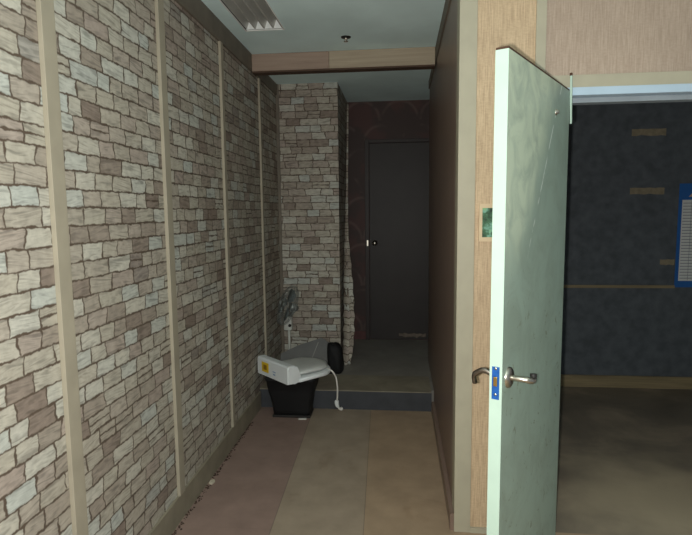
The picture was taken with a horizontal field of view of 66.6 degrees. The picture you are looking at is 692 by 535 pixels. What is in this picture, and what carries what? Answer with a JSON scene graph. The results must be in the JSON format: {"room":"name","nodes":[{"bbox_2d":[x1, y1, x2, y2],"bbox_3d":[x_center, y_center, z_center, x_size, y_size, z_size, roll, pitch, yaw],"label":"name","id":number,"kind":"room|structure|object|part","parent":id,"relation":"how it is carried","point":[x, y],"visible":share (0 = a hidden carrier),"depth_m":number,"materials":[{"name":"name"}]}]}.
{"room":"hallway","nodes":[
{"label":"hallway","id":0,"kind":"room"},
{"bbox_2d":[0,0,281,534],"bbox_3d":[-0.920,-0.063,2.453,0.100,2.730,6.880,0,6,6],"label":"wall","id":1,"kind":"structure","parent":0,"point":[107,49],"depth_m":2.16,"materials":[{"name":"brick"}]},
{"bbox_2d":[35,0,88,534],"bbox_3d":[-0.934,0.008,1.739,0.017,2.471,0.066,0,6,6],"label":"trim","id":2,"kind":"structure","parent":1,"relation":"attached to","point":[45,14],"depth_m":1.73,"materials":[{"name":"beige wood"}]},
{"bbox_2d":[154,0,184,495],"bbox_3d":[-0.851,-0.079,2.554,0.017,2.471,0.062,0,6,6],"label":"trim","id":3,"kind":"structure","parent":1,"relation":"attached to","point":[159,4],"depth_m":2.54,"materials":[{"name":"beige wood"}]},
{"bbox_2d":[148,391,260,534],"bbox_3d":[-0.936,1.317,1.746,0.012,0.134,4.988,0,6,6],"label":"baseboard","id":4,"kind":"structure","parent":1,"relation":"attached to","point":[169,521],"depth_m":2.98,"materials":[{"name":"beige wood"}]},
{"bbox_2d":[175,0,276,94],"bbox_3d":[-0.922,-1.312,1.875,0.014,0.125,5.800,0,6,6],"label":"trim","id":5,"kind":"structure","parent":1,"relation":"attached to","point":[197,9],"depth_m":3.27,"materials":[{"name":"brown wood"}]},
{"bbox_2d":[218,41,235,426],"bbox_3d":[-0.765,-0.168,3.393,0.017,2.471,0.044,0,6,6],"label":"trim","id":6,"kind":"structure","parent":1,"relation":"attached to","point":[220,44],"depth_m":3.37,"materials":[{"name":"beige wood"}]},
{"bbox_2d":[257,78,267,355],"bbox_3d":[-0.675,-0.334,4.281,0.017,2.330,0.034,0,6,6],"label":"trim","id":7,"kind":"structure","parent":1,"relation":"attached to","point":[258,79],"depth_m":4.26,"materials":[{"name":"beige wood"}]},
{"bbox_2d":[276,84,284,352],"bbox_3d":[-0.609,-0.385,4.876,0.027,2.545,0.014,0,6,6],"label":"trim","id":8,"kind":"structure","parent":1,"relation":"attached to","point":[277,95],"depth_m":4.86,"materials":[{"name":"beige wood"}]},
{"bbox_2d":[278,82,348,351],"bbox_3d":[-0.298,-0.431,5.286,0.562,2.545,0.870,0,6,6],"label":"wall column","id":9,"kind":"structure","parent":0,"point":[312,116],"depth_m":4.85,"materials":[{"name":"brick"}]},
{"bbox_2d":[343,102,354,364],"bbox_3d":[0.032,-0.398,5.080,0.116,2.496,0.884,0,6,4],"label":"strip","id":10,"kind":"object","parent":9,"relation":"attached to","point":[349,316],"visible":0.99,"depth_m":4.97,"materials":[{"name":"brick"}]},
{"bbox_2d":[201,0,444,101],"bbox_3d":[1.360,-1.465,2.070,4.715,0.150,6.880,0,6,6],"label":"ceiling","id":11,"kind":"structure","parent":0,"point":[309,25],"depth_m":3.52,"materials":[{"name":"paint"}]},
{"bbox_2d":[219,0,284,31],"bbox_3d":[-0.587,-1.530,2.818,0.261,0.111,1.220,0,6,6],"label":"ceiling light","id":12,"kind":"object","parent":11,"relation":"attached to","point":[252,15],"visible":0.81,"depth_m":3.21,"materials":[{"name":"white metal"}]},
{"bbox_3d":[-0.527,-1.588,3.402,0.237,0.095,0.020,0,6,6],"label":"plate","id":13,"kind":"part","parent":12,"relation":"part of","materials":[{"name":"white plastic"}]},
{"bbox_2d":[252,47,434,75],"bbox_3d":[-0.026,-1.529,3.915,1.354,0.135,0.087,0,6,6],"label":"ceiling beam","id":14,"kind":"structure","parent":11,"relation":"attached to","point":[416,58],"depth_m":3.88,"materials":[{"name":"brown wood"}]},
{"bbox_2d":[341,35,350,41],"bbox_3d":[0.000,-1.548,3.575,0.068,0.032,0.068,0,6,6],"label":"sprinkler","id":15,"kind":"object","parent":11,"relation":"attached to","point":[345,37],"visible":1,"depth_m":3.56,"materials":[{"name":"black metal"}]},
{"bbox_2d":[348,100,429,339],"bbox_3d":[0.374,-0.497,5.701,1.815,2.575,0.100,0,6,6],"label":"wall","id":16,"kind":"structure","parent":0,"point":[403,119],"depth_m":5.58,"materials":[{"name":"brown paint"}]},
{"bbox_2d":[353,331,365,338],"bbox_3d":[0.128,0.744,5.801,0.181,0.090,0.014,0,6,6],"label":"baseboard","id":17,"kind":"structure","parent":16,"relation":"attached to","point":[357,334],"depth_m":5.79,"materials":[{"name":"red wood"}]},
{"bbox_2d":[365,138,428,339],"bbox_3d":[0.648,-0.276,5.603,0.890,2.150,0.084,0,6,6],"label":"door","id":18,"kind":"structure","parent":16,"relation":"in","point":[396,171],"depth_m":5.63,"materials":[{"name":"wood"}]},
{"bbox_2d":[172,387,691,534],"bbox_3d":[1.340,1.397,1.877,4.715,0.100,5.890,0,6,6],"label":"floor","id":19,"kind":"structure","parent":0,"point":[331,471],"depth_m":3.12,"materials":[{"name":"tile"}]},
{"bbox_2d":[171,422,252,534],"bbox_3d":[-0.762,1.224,3.220,0.039,0.007,1.433,0,6,6],"label":"debris","id":20,"kind":"object","parent":19,"relation":"on","point":[207,487],"visible":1,"depth_m":3.13,"materials":[{"name":"brown"}]},
{"bbox_2d":[265,376,318,417],"bbox_3d":[-0.403,0.973,4.120,0.384,0.309,0.352,0,6,6],"label":"plastic tub","id":21,"kind":"object","parent":19,"relation":"on","point":[296,400],"visible":0.83,"depth_m":3.97,"materials":[{"name":"black plastic"}]},
{"bbox_2d":[258,355,342,410],"bbox_3d":[-0.356,0.903,4.107,0.507,0.445,0.444,-6,8,-40],"label":"seat","id":22,"kind":"object","parent":21,"relation":"on","point":[295,370],"visible":1,"depth_m":3.97,"materials":[{"name":"white plastic"}]},
{"bbox_3d":[-0.333,0.758,4.123,0.380,0.044,0.344,-6,8,-40],"label":"lid","id":23,"kind":"part","parent":22,"relation":"part of","materials":[{"name":"grey plastic"}]},
{"bbox_3d":[-0.128,0.910,4.109,0.141,0.264,0.047,3,7,30],"label":"cord","id":24,"kind":"part","parent":22,"relation":"part of","materials":[{"name":"white plastic"}]},
{"bbox_2d":[327,339,433,401],"bbox_3d":[0.257,0.996,5.048,1.915,0.255,1.730,0,6,6],"label":"platform","id":25,"kind":"object","parent":19,"relation":"on","point":[378,357],"visible":0.21,"depth_m":5.00,"materials":[{"name":"tile"}]},
{"bbox_2d":[277,286,298,349],"bbox_3d":[-0.524,0.534,4.766,0.210,0.740,0.361,-1,6,-8],"label":"pedestal fan","id":26,"kind":"object","parent":25,"relation":"on","point":[288,319],"visible":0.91,"depth_m":4.75,"materials":[{"name":"white plastic"}]},
{"bbox_3d":[-0.483,0.394,4.776,0.109,0.152,0.088,0,6,6],"label":"motor","id":27,"kind":"part","parent":26,"relation":"part of","materials":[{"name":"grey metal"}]},
{"bbox_2d":[280,338,328,361],"bbox_3d":[-0.367,0.769,4.671,0.430,0.291,0.082,0,6,6],"label":"board","id":28,"kind":"object","parent":25,"relation":"on","point":[317,348],"visible":0.65,"depth_m":4.67,"materials":[{"name":"grey plastic"}]},
{"bbox_2d":[327,342,343,373],"bbox_3d":[-0.091,0.786,4.622,0.145,0.260,0.162,0,6,6],"label":"bag","id":29,"kind":"object","parent":25,"relation":"on","point":[335,359],"visible":0.96,"depth_m":4.56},
{"bbox_2d":[259,375,430,392],"bbox_3d":[0.005,0.947,4.332,1.358,0.006,0.397,0,6,6],"label":"step","id":30,"kind":"structure","parent":25,"relation":"on","point":[361,383],"depth_m":4.28,"materials":[{"name":"grey tile"}]},
{"bbox_2d":[260,389,431,411],"bbox_3d":[-0.010,1.042,4.181,1.360,0.151,0.050,0,6,6],"label":"step","id":31,"kind":"structure","parent":25,"relation":"attached to","point":[394,401],"depth_m":4.14,"materials":[{"name":"grey concrete"}]},
{"bbox_2d":[428,0,456,495],"bbox_3d":[0.680,-0.209,3.682,0.075,2.730,2.354,0,6,6],"label":"wall","id":32,"kind":"structure","parent":0,"point":[443,88],"depth_m":3.15,"materials":[{"name":"brown laminate"}]},
{"bbox_2d":[429,0,450,88],"bbox_3d":[0.619,-1.514,3.495,0.010,0.095,2.440,0,6,6],"label":"trim","id":33,"kind":"structure","parent":32,"relation":"attached to","point":[447,2],"depth_m":3.33,"materials":[{"name":"brown wood"}]},
{"bbox_2d":[431,402,453,529],"bbox_3d":[0.595,1.159,3.322,0.022,0.085,1.528,0,6,6],"label":"baseboard","id":34,"kind":"structure","parent":32,"relation":"attached to","point":[447,493],"depth_m":3.02,"materials":[{"name":"brown laminate"}]},
{"bbox_2d":[452,0,477,532],"bbox_3d":[0.553,-0.080,2.464,0.077,2.730,0.108,0,6,6],"label":"trim","id":35,"kind":"structure","parent":32,"relation":"attached to","point":[467,10],"depth_m":2.42,"materials":[{"name":"beige wood"}]},
{"bbox_2d":[470,0,691,526],"bbox_3d":[1.730,-0.080,2.348,2.435,2.730,0.100,0,6,6],"label":"wall","id":36,"kind":"structure","parent":0,"point":[501,23],"depth_m":2.29,"materials":[{"name":"beige wood"}]},
{"bbox_2d":[470,526,486,533],"bbox_3d":[0.724,1.270,2.539,0.249,0.027,0.010,0,6,6],"label":"baseboard","id":37,"kind":"structure","parent":36,"relation":"attached to","point":[483,530],"depth_m":2.54,"materials":[{"name":"beige wood"}]},
{"bbox_2d":[478,204,492,240],"bbox_3d":[0.661,-0.203,2.386,0.116,0.170,0.014,0,6,6],"label":"wall plate","id":38,"kind":"object","parent":36,"relation":"attached to","point":[485,210],"visible":0.59,"depth_m":2.39,"materials":[{"name":"beige plastic"}]},
{"bbox_2d":[482,208,492,236],"bbox_3d":[0.662,-0.204,2.390,0.088,0.132,0.006,0,6,6],"label":"picture","id":39,"kind":"object","parent":38,"relation":"attached to","point":[487,213],"depth_m":2.39,"materials":[{"name":"green paper"}]},
{"bbox_2d":[472,46,572,534],"bbox_3d":[0.718,0.258,2.031,0.208,2.122,0.912,3,7,33],"label":"door","id":40,"kind":"structure","parent":36,"relation":"in","point":[530,162],"depth_m":1.84,"materials":[{"name":"green paint"}]},
{"bbox_3d":[0.456,0.364,1.760,0.029,0.067,0.085,-6,8,-42],"label":"lever","id":41,"kind":"part","parent":40,"relation":"part of","materials":[{"name":"metal"}]},
{"bbox_3d":[0.473,0.365,1.665,0.024,0.106,0.003,3,7,34],"label":"lock plate","id":42,"kind":"part","parent":40,"relation":"part of","materials":[{"name":"blue metal"}]},
{"bbox_3d":[0.569,0.361,1.689,0.086,0.028,0.037,0,6,6],"label":"lever","id":43,"kind":"part","parent":40,"relation":"part of","materials":[{"name":"metal"}]},
{"bbox_3d":[0.605,0.357,1.703,0.023,0.029,0.027,3,7,33],"label":"lever","id":44,"kind":"part","parent":40,"relation":"part of","materials":[{"name":"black metal"}]},
{"bbox_3d":[0.974,-0.727,2.280,0.008,0.203,0.032,3,7,33],"label":"hinge plate","id":45,"kind":"part","parent":40,"relation":"part of","materials":[{"name":"silver metal"}]},
{"bbox_2d":[535,0,546,70],"bbox_3d":[0.855,-0.074,2.382,0.043,2.730,0.010,0,6,6],"label":"trim","id":46,"kind":"structure","parent":36,"relation":"attached to","point":[541,8],"depth_m":2.28,"materials":[{"name":"beige wood"}]},
{"bbox_2d":[552,71,691,87],"bbox_3d":[1.431,-0.809,2.245,1.130,0.053,0.010,0,6,6],"label":"trim","id":47,"kind":"structure","parent":36,"relation":"attached to","point":[673,77],"depth_m":2.26,"materials":[{"name":"beige wood"}]},
{"bbox_2d":[568,83,691,104],"bbox_3d":[1.437,0.245,2.405,1.110,2.077,0.114,0,6,6],"label":"door frame","id":48,"kind":"structure","parent":36,"relation":"attached to","point":[660,93],"depth_m":2.29,"materials":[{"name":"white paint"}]},
{"bbox_2d":[561,102,691,376],"bbox_3d":[2.342,-0.316,4.518,3.060,2.730,0.100,0,6,6],"label":"wall","id":49,"kind":"structure","parent":0,"point":[614,236],"depth_m":4.48,"materials":[{"name":"blue paint"}]},
{"bbox_2d":[564,285,674,287],"bbox_3d":[1.801,0.163,4.567,1.974,0.024,0.014,0,6,6],"label":"trim","id":50,"kind":"structure","parent":49,"relation":"attached to","point":[565,286],"depth_m":4.50,"materials":[{"name":"brown wood"}]},
{"bbox_2d":[560,374,691,388],"bbox_3d":[2.350,0.995,4.598,3.060,0.107,0.018,0,6,6],"label":"baseboard","id":51,"kind":"structure","parent":49,"relation":"attached to","point":[567,380],"depth_m":4.58,"materials":[{"name":"brown wood"}]},
{"bbox_2d":[630,187,663,194],"bbox_3d":[2.522,-0.640,4.413,0.273,0.059,0.003,0,6,6],"label":"tape strip","id":52,"kind":"object","parent":49,"relation":"attached to","point":[659,190],"visible":1,"depth_m":4.41,"materials":[{"name":"brown paper"}]},
{"bbox_2d":[632,128,665,135],"bbox_3d":[2.509,-1.120,4.364,0.270,0.059,0.003,0,6,6],"label":"tape strip","id":53,"kind":"object","parent":49,"relation":"attached to","point":[635,132],"visible":1,"depth_m":4.36,"materials":[{"name":"brown paper"}]},
{"bbox_2d":[660,259,674,264],"bbox_3d":[2.716,-0.044,4.457,0.115,0.051,0.003,0,6,6],"label":"tape strip","id":54,"kind":"object","parent":49,"relation":"attached to","point":[668,261],"visible":1,"depth_m":4.46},
{"bbox_2d":[674,183,691,286],"bbox_3d":[3.058,-0.265,4.397,0.560,0.870,0.005,0,6,6],"label":"poster","id":55,"kind":"object","parent":49,"relation":"attached to","point":[683,261],"visible":1,"depth_m":4.42,"materials":[{"name":"blue paper"}]},
{"bbox_3d":[3.058,-0.225,4.401,0.504,0.680,0.002,0,6,6],"label":"table panel","id":56,"kind":"part","parent":55,"relation":"part of","materials":[{"name":"white paper"}]},
{"bbox_2d":[679,205,691,279],"bbox_3d":[3.058,-0.225,4.399,0.488,0.666,0.001,0,6,6],"label":"print","id":57,"kind":"object","parent":55,"relation":"attached to","point":[685,212],"depth_m":4.42}
]}

